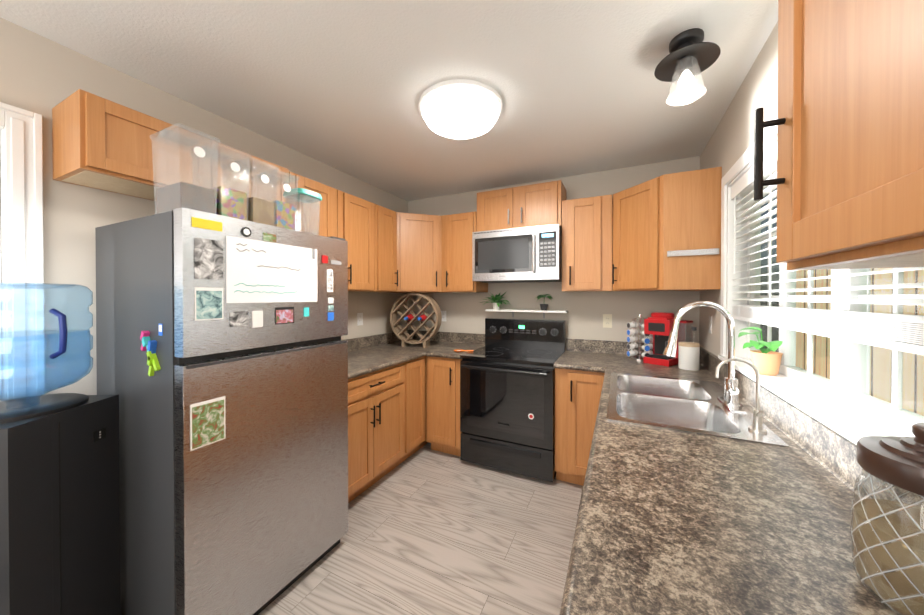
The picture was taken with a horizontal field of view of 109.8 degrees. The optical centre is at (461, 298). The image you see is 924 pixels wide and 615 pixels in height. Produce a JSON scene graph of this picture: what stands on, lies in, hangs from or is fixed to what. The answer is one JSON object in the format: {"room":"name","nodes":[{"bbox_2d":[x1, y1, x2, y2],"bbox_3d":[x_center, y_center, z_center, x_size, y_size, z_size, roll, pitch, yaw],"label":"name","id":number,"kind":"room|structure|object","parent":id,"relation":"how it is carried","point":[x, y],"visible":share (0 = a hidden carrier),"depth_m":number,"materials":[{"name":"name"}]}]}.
{"room":"kitchen","nodes":[
{"label":"kitchen","id":0,"kind":"room"},
{"bbox_2d":[0,17,407,397],"bbox_3d":[-1.687,0.143,1.696,0.140,2.500,4.600,0,0,26],"label":"wall","id":1,"kind":"structure","parent":0,"point":[42,76],"depth_m":1.48,"materials":[{"name":"beige paint"}]},
{"bbox_2d":[0,102,44,397],"bbox_3d":[-2.034,0.318,0.948,0.170,2.160,0.990,0,0,26],"label":"window","id":2,"kind":"structure","parent":1,"relation":"attached to","point":[21,203],"depth_m":1.30,"materials":[{"name":"white"}]},
{"bbox_2d":[52,89,227,200],"bbox_3d":[-1.500,-0.663,1.543,0.322,0.305,0.497,0,0,26],"label":"upper cabinet","id":3,"kind":"object","parent":1,"relation":"attached to","point":[100,143],"depth_m":1.36,"materials":[{"name":"brown wood"}]},
{"bbox_2d":[228,146,295,216],"bbox_3d":[-1.330,-0.666,1.893,0.322,0.305,0.497,0,0,26],"label":"upper cabinet","id":4,"kind":"object","parent":1,"relation":"attached to","point":[281,169],"depth_m":1.89,"materials":[{"name":"brown wood"}]},
{"bbox_2d":[295,174,343,238],"bbox_3d":[-1.135,-0.436,2.298,0.322,0.750,0.387,0,0,26],"label":"upper cabinet","id":5,"kind":"object","parent":1,"relation":"attached to","point":[331,217],"depth_m":2.30,"materials":[{"name":"brown wood"}]},
{"bbox_2d":[357,313,362,325],"bbox_3d":[-0.954,0.189,3.041,0.008,0.116,0.072,0,0,26],"label":"outlet","id":6,"kind":"object","parent":1,"relation":"attached to","point":[359,318],"visible":1,"depth_m":3.03,"materials":[{"name":"white plastic"}]},
{"bbox_2d":[344,192,379,291],"bbox_3d":[-0.963,-0.438,2.653,0.322,0.750,0.403,0,0,26],"label":"upper cabinet","id":7,"kind":"object","parent":1,"relation":"attached to","point":[361,216],"depth_m":2.63,"materials":[{"name":"brown wood"}]},
{"bbox_2d":[380,206,397,291],"bbox_3d":[-0.809,-0.441,2.972,0.322,0.750,0.304,0,0,26],"label":"upper cabinet","id":8,"kind":"object","parent":1,"relation":"attached to","point":[388,221],"depth_m":2.92,"materials":[{"name":"brown wood"}]},
{"bbox_2d":[0,0,777,200],"bbox_3d":[-0.387,-1.133,1.057,3.030,0.060,4.880,0,0,26],"label":"ceiling","id":9,"kind":"structure","parent":0,"point":[579,87],"depth_m":1.56,"materials":[{"name":"white paint"}]},
{"bbox_2d":[419,79,501,138],"bbox_3d":[-0.008,-1.039,1.874,0.480,0.137,0.480,0,0,26],"label":"dome ceiling light","id":10,"kind":"object","parent":9,"relation":"attached to","point":[460,109],"visible":1,"depth_m":1.74,"materials":[{"name":"white glass"}]},
{"bbox_2d":[654,28,720,105],"bbox_3d":[0.955,-0.984,1.386,0.232,0.239,0.232,0,0,26],"label":"ceiling light","id":11,"kind":"object","parent":9,"relation":"attached to","point":[688,58],"visible":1,"depth_m":1.36,"materials":[{"name":"black metal"}]},
{"bbox_2d":[258,442,582,614],"bbox_3d":[-0.387,1.427,1.075,3.030,0.060,4.880,0,0,26],"label":"floor","id":12,"kind":"structure","parent":0,"point":[431,532],"depth_m":1.81,"materials":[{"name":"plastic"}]},
{"bbox_2d":[0,282,119,614],"bbox_3d":[-1.522,0.672,1.087,0.316,1.451,0.434,0,0,-4],"label":"water dispenser","id":13,"kind":"object","parent":12,"relation":"on","point":[59,510],"visible":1,"depth_m":1.12,"materials":[{"name":"grey plastic"}]},
{"bbox_2d":[95,207,347,614],"bbox_3d":[-1.151,0.527,1.649,0.749,1.732,0.800,0,0,26],"label":"refrigerator","id":14,"kind":"object","parent":12,"relation":"on","point":[222,358],"visible":0.98,"depth_m":1.33,"materials":[{"name":"grey metal"}]},
{"bbox_2d":[150,123,219,213],"bbox_3d":[-1.072,-0.479,1.260,0.210,0.310,0.139,0,0,26],"label":"container","id":15,"kind":"object","parent":14,"relation":"on","point":[179,194],"visible":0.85,"depth_m":1.23,"materials":[{"name":"clear plastic"}]},
{"bbox_2d":[190,144,251,220],"bbox_3d":[-1.017,-0.473,1.373,0.211,0.295,0.129,0,0,26],"label":"container","id":16,"kind":"object","parent":14,"relation":"on","point":[233,203],"visible":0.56,"depth_m":1.34,"materials":[{"name":"clear plastic"}]},
{"bbox_2d":[221,158,278,225],"bbox_3d":[-0.965,-0.468,1.480,0.216,0.285,0.136,0,0,26],"label":"container","id":17,"kind":"object","parent":14,"relation":"on","point":[260,210],"visible":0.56,"depth_m":1.44,"materials":[{"name":"clear plastic"}]},
{"bbox_2d":[249,169,298,230],"bbox_3d":[-0.915,-0.464,1.584,0.215,0.275,0.129,0,0,26],"label":"container","id":18,"kind":"object","parent":14,"relation":"on","point":[285,214],"visible":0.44,"depth_m":1.55,"materials":[{"name":"clear plastic"}]},
{"bbox_2d":[283,188,321,234],"bbox_3d":[-0.836,-0.443,1.707,0.156,0.229,0.156,0,0,26],"label":"container","id":19,"kind":"object","parent":14,"relation":"on","point":[306,197],"visible":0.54,"depth_m":1.69,"materials":[{"name":"clear plastic"}]},
{"bbox_2d":[348,360,411,502],"bbox_3d":[-0.893,0.950,2.457,0.626,0.876,0.852,0,0,26],"label":"base cabinet","id":20,"kind":"object","parent":12,"relation":"on","point":[387,420],"depth_m":2.34,"materials":[{"name":"brown wood"}]},
{"bbox_2d":[412,356,427,454],"bbox_3d":[-0.693,0.947,2.870,0.626,0.876,0.364,0,0,26],"label":"base cabinet","id":21,"kind":"object","parent":12,"relation":"on","point":[419,364],"depth_m":2.83,"materials":[{"name":"brown wood"}]},
{"bbox_2d":[426,356,461,456],"bbox_3d":[-0.040,0.946,3.087,0.356,0.875,0.665,0,0,26],"label":"base cabinet","id":22,"kind":"object","parent":12,"relation":"on","point":[443,433],"visible":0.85,"depth_m":2.83,"materials":[{"name":"brown wood"}]},
{"bbox_2d":[460,318,565,481],"bbox_3d":[0.449,0.790,2.806,0.760,1.190,0.688,0,0,26],"label":"range","id":23,"kind":"object","parent":12,"relation":"on","point":[507,396],"visible":0.98,"depth_m":2.58,"materials":[{"name":"black metal"}]},
{"bbox_2d":[555,368,604,485],"bbox_3d":[0.976,0.949,2.596,0.364,0.875,0.665,0,0,26],"label":"base cabinet","id":24,"kind":"object","parent":12,"relation":"on","point":[577,395],"visible":0.75,"depth_m":2.35,"materials":[{"name":"brown wood"}]},
{"bbox_3d":[0.619,0.962,0.762,0.665,0.875,2.878,0,0,26],"label":"base cabinet","id":25,"kind":"object","parent":12,"relation":"on","visible":0},
{"bbox_2d":[346,330,453,378],"bbox_3d":[-0.694,0.434,2.828,0.660,0.148,1.696,0,0,26],"label":"countertop","id":26,"kind":"structure","parent":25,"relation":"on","point":[367,354],"depth_m":2.86,"materials":[{"name":"stone"}]},
{"bbox_2d":[390,293,441,347],"bbox_3d":[-0.443,0.204,3.244,0.512,0.526,0.291,0,0,26],"label":"wine rack","id":27,"kind":"object","parent":26,"relation":"on","point":[402,334],"visible":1,"depth_m":3.19,"materials":[{"name":"brown wood"}]},
{"bbox_2d":[426,332,484,358],"bbox_3d":[-0.021,0.432,3.085,0.326,0.148,0.646,0,0,26],"label":"countertop","id":28,"kind":"structure","parent":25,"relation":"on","point":[444,346],"depth_m":3.31,"materials":[{"name":"stone"}]},
{"bbox_2d":[454,349,472,351],"bbox_3d":[0.009,0.463,2.887,0.167,0.014,0.110,0,0,26],"label":"spoon rest","id":29,"kind":"object","parent":28,"relation":"on","point":[458,350],"visible":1,"depth_m":2.88,"materials":[{"name":"orange plastic"}]},
{"bbox_2d":[554,338,609,371],"bbox_3d":[0.969,0.436,2.599,0.348,0.148,0.658,0,0,26],"label":"countertop","id":30,"kind":"structure","parent":25,"relation":"on","point":[580,354],"depth_m":2.76,"materials":[{"name":"stone"}]},
{"bbox_2d":[610,341,709,357],"bbox_3d":[1.409,0.437,2.386,0.510,0.148,0.658,0,0,26],"label":"countertop","id":31,"kind":"structure","parent":25,"relation":"on","point":[618,345],"depth_m":2.74,"materials":[{"name":"stone"}]},
{"bbox_2d":[627,314,652,359],"bbox_3d":[1.408,0.296,2.570,0.163,0.352,0.163,0,1,43],"label":"pod carousel","id":32,"kind":"object","parent":31,"relation":"on","point":[632,353],"visible":0.81,"depth_m":2.55,"materials":[{"name":"silver metal"}]},
{"bbox_2d":[643,312,692,366],"bbox_3d":[1.529,0.286,2.405,0.290,0.374,0.222,0,1,-36],"label":"coffee maker","id":33,"kind":"object","parent":31,"relation":"on","point":[658,325],"visible":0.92,"depth_m":2.37,"materials":[{"name":"red plastic"}]},
{"bbox_2d":[678,342,699,370],"bbox_3d":[1.544,0.386,2.210,0.122,0.176,0.122,0,0,26],"label":"canister","id":34,"kind":"object","parent":31,"relation":"on","point":[688,355],"visible":1,"depth_m":2.16,"materials":[{"name":"white ceramic"}]},
{"bbox_2d":[559,341,923,614],"bbox_3d":[0.776,0.447,1.060,0.646,0.148,3.598,0,0,26],"label":"countertop","id":35,"kind":"structure","parent":25,"relation":"on","point":[672,522],"depth_m":0.72,"materials":[{"name":"stone"}]},
{"bbox_2d":[689,327,697,342],"bbox_3d":[1.646,0.336,2.305,0.064,0.276,0.064,0,0,26],"label":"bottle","id":36,"kind":"object","parent":35,"relation":"on","point":[693,328],"visible":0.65,"depth_m":2.29,"materials":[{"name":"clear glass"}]},
{"bbox_2d":[607,301,788,446],"bbox_3d":[1.013,0.340,1.573,0.544,0.663,0.884,0,0,26],"label":"double-bowl sink","id":37,"kind":"object","parent":35,"relation":"in","point":[704,407],"visible":0.77,"depth_m":1.52,"materials":[{"name":"silver metal"}]},
{"bbox_2d":[850,423,923,614],"bbox_3d":[0.741,0.343,0.505,0.176,0.287,0.176,0,0,26],"label":"glass jar","id":38,"kind":"object","parent":35,"relation":"on","point":[888,547],"visible":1,"depth_m":0.51,"materials":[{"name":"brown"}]},
{"bbox_2d":[408,156,699,342],"bbox_3d":[0.646,0.132,3.199,3.030,2.500,0.140,0,0,26],"label":"wall","id":39,"kind":"structure","parent":0,"point":[466,312],"depth_m":2.93,"materials":[{"name":"beige paint"}]},
{"bbox_2d":[391,212,438,292],"bbox_3d":[-0.480,-0.443,3.322,0.608,0.750,0.608,0,0,26],"label":"upper cabinet","id":40,"kind":"object","parent":39,"relation":"attached to","point":[417,234],"depth_m":3.11,"materials":[{"name":"brown wood"}]},
{"bbox_2d":[441,311,445,320],"bbox_3d":[-0.203,0.185,3.528,0.072,0.116,0.008,0,0,26],"label":"electrical outlet","id":41,"kind":"object","parent":39,"relation":"attached to","point":[443,313],"visible":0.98,"depth_m":3.52,"materials":[{"name":"white plastic"}]},
{"bbox_2d":[439,212,487,292],"bbox_3d":[-0.014,-0.443,3.225,0.436,0.750,0.377,0,0,26],"label":"upper cabinet","id":42,"kind":"object","parent":39,"relation":"attached to","point":[455,230],"depth_m":3.11,"materials":[{"name":"brown wood"}]},
{"bbox_2d":[475,186,518,231],"bbox_3d":[0.370,-0.798,3.067,0.380,0.380,0.322,0,0,26],"label":"upper cabinet","id":43,"kind":"object","parent":39,"relation":"attached to","point":[498,209],"depth_m":2.92,"materials":[{"name":"brown wood"}]},
{"bbox_2d":[485,309,567,317],"bbox_3d":[0.600,0.142,3.068,0.760,0.078,0.134,0,0,26],"label":"wall shelf","id":44,"kind":"object","parent":39,"relation":"attached to","point":[540,311],"visible":1,"depth_m":3.00,"materials":[{"name":"white wood"}]},
{"bbox_2d":[480,292,510,309],"bbox_3d":[0.301,0.015,3.142,0.339,0.175,0.178,0,0,26],"label":"fern plant","id":45,"kind":"object","parent":44,"relation":"on","point":[496,301],"visible":1,"depth_m":3.15,"materials":[{"name":"green plant"}]},
{"bbox_2d":[535,294,552,309],"bbox_3d":[0.744,0.030,2.948,0.199,0.148,0.142,0,0,26],"label":"plant","id":46,"kind":"object","parent":44,"relation":"on","point":[543,306],"visible":1,"depth_m":2.96,"materials":[{"name":"green plant"}]},
{"bbox_2d":[519,180,566,227],"bbox_3d":[0.712,-0.797,2.902,0.380,0.380,0.322,0,0,26],"label":"upper cabinet","id":47,"kind":"object","parent":39,"relation":"attached to","point":[538,203],"depth_m":2.76,"materials":[{"name":"brown wood"}]},
{"bbox_2d":[472,224,561,282],"bbox_3d":[0.513,-0.381,2.929,0.758,0.446,0.448,0,0,26],"label":"over-the-range microwave","id":48,"kind":"object","parent":47,"relation":"attached to","point":[524,254],"visible":1,"depth_m":2.76,"materials":[{"name":"grey metal"}]},
{"bbox_2d":[559,195,613,291],"bbox_3d":[1.075,-0.439,2.698,0.444,0.750,0.377,0,0,26],"label":"upper cabinet","id":49,"kind":"object","parent":39,"relation":"attached to","point":[585,223],"depth_m":2.60,"materials":[{"name":"brown wood"}]},
{"bbox_2d":[603,314,611,327],"bbox_3d":[1.262,0.190,2.818,0.072,0.116,0.008,0,0,26],"label":"electrical outlet","id":50,"kind":"object","parent":39,"relation":"attached to","point":[607,320],"visible":1,"depth_m":2.82,"materials":[{"name":"beige plastic"}]},
{"bbox_2d":[611,167,721,290],"bbox_3d":[1.444,-0.437,2.391,0.608,0.750,0.608,0,0,26],"label":"upper cabinet","id":51,"kind":"object","parent":39,"relation":"attached to","point":[661,233],"depth_m":2.10,"materials":[{"name":"brown wood"}]},
{"bbox_2d":[699,21,777,356],"bbox_3d":[0.914,0.152,0.436,0.140,2.500,4.600,0,0,26],"label":"wall","id":52,"kind":"structure","parent":0,"point":[730,141],"depth_m":1.71,"materials":[{"name":"beige paint"}]},
{"bbox_2d":[709,316,711,333],"bbox_3d":[1.692,0.174,2.215,0.008,0.116,0.072,0,0,26],"label":"outlet","id":53,"kind":"object","parent":52,"relation":"attached to","point":[710,324],"visible":1,"depth_m":2.20,"materials":[{"name":"white plastic"}]},
{"bbox_2d":[718,115,923,444],"bbox_3d":[1.242,-0.146,1.153,0.165,1.135,1.700,0,0,26],"label":"window","id":54,"kind":"structure","parent":52,"relation":"in","point":[848,382],"depth_m":1.16,"materials":[{"name":"white"}]},
{"bbox_2d":[738,327,782,375],"bbox_3d":[1.325,0.232,1.444,0.161,0.204,0.279,0,0,26],"label":"pothos plant","id":55,"kind":"object","parent":54,"relation":"on","point":[766,361],"visible":0.94,"depth_m":1.42,"materials":[{"name":"green plant"}]},
{"bbox_2d":[731,142,923,355],"bbox_3d":[1.233,-0.260,1.156,0.062,0.754,1.548,0,0,26],"label":"window blinds","id":56,"kind":"object","parent":54,"relation":"attached to","point":[902,332],"visible":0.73,"depth_m":1.09,"materials":[{"name":"white plastic"}]},
{"bbox_2d":[758,0,923,269],"bbox_3d":[0.568,-0.421,0.253,0.322,0.750,0.532,0,0,26],"label":"upper cabinet","id":57,"kind":"object","parent":52,"relation":"attached to","point":[848,122],"depth_m":0.39,"materials":[{"name":"brown wood"}]},
{"label":"outside","id":58,"kind":"structure","parent":0,"visible":0},
{"bbox_2d":[796,267,923,415],"bbox_3d":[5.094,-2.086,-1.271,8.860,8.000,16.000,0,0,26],"label":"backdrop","id":59,"kind":"structure","parent":58,"point":[908,382],"depth_m":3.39,"materials":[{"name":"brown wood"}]}
]}

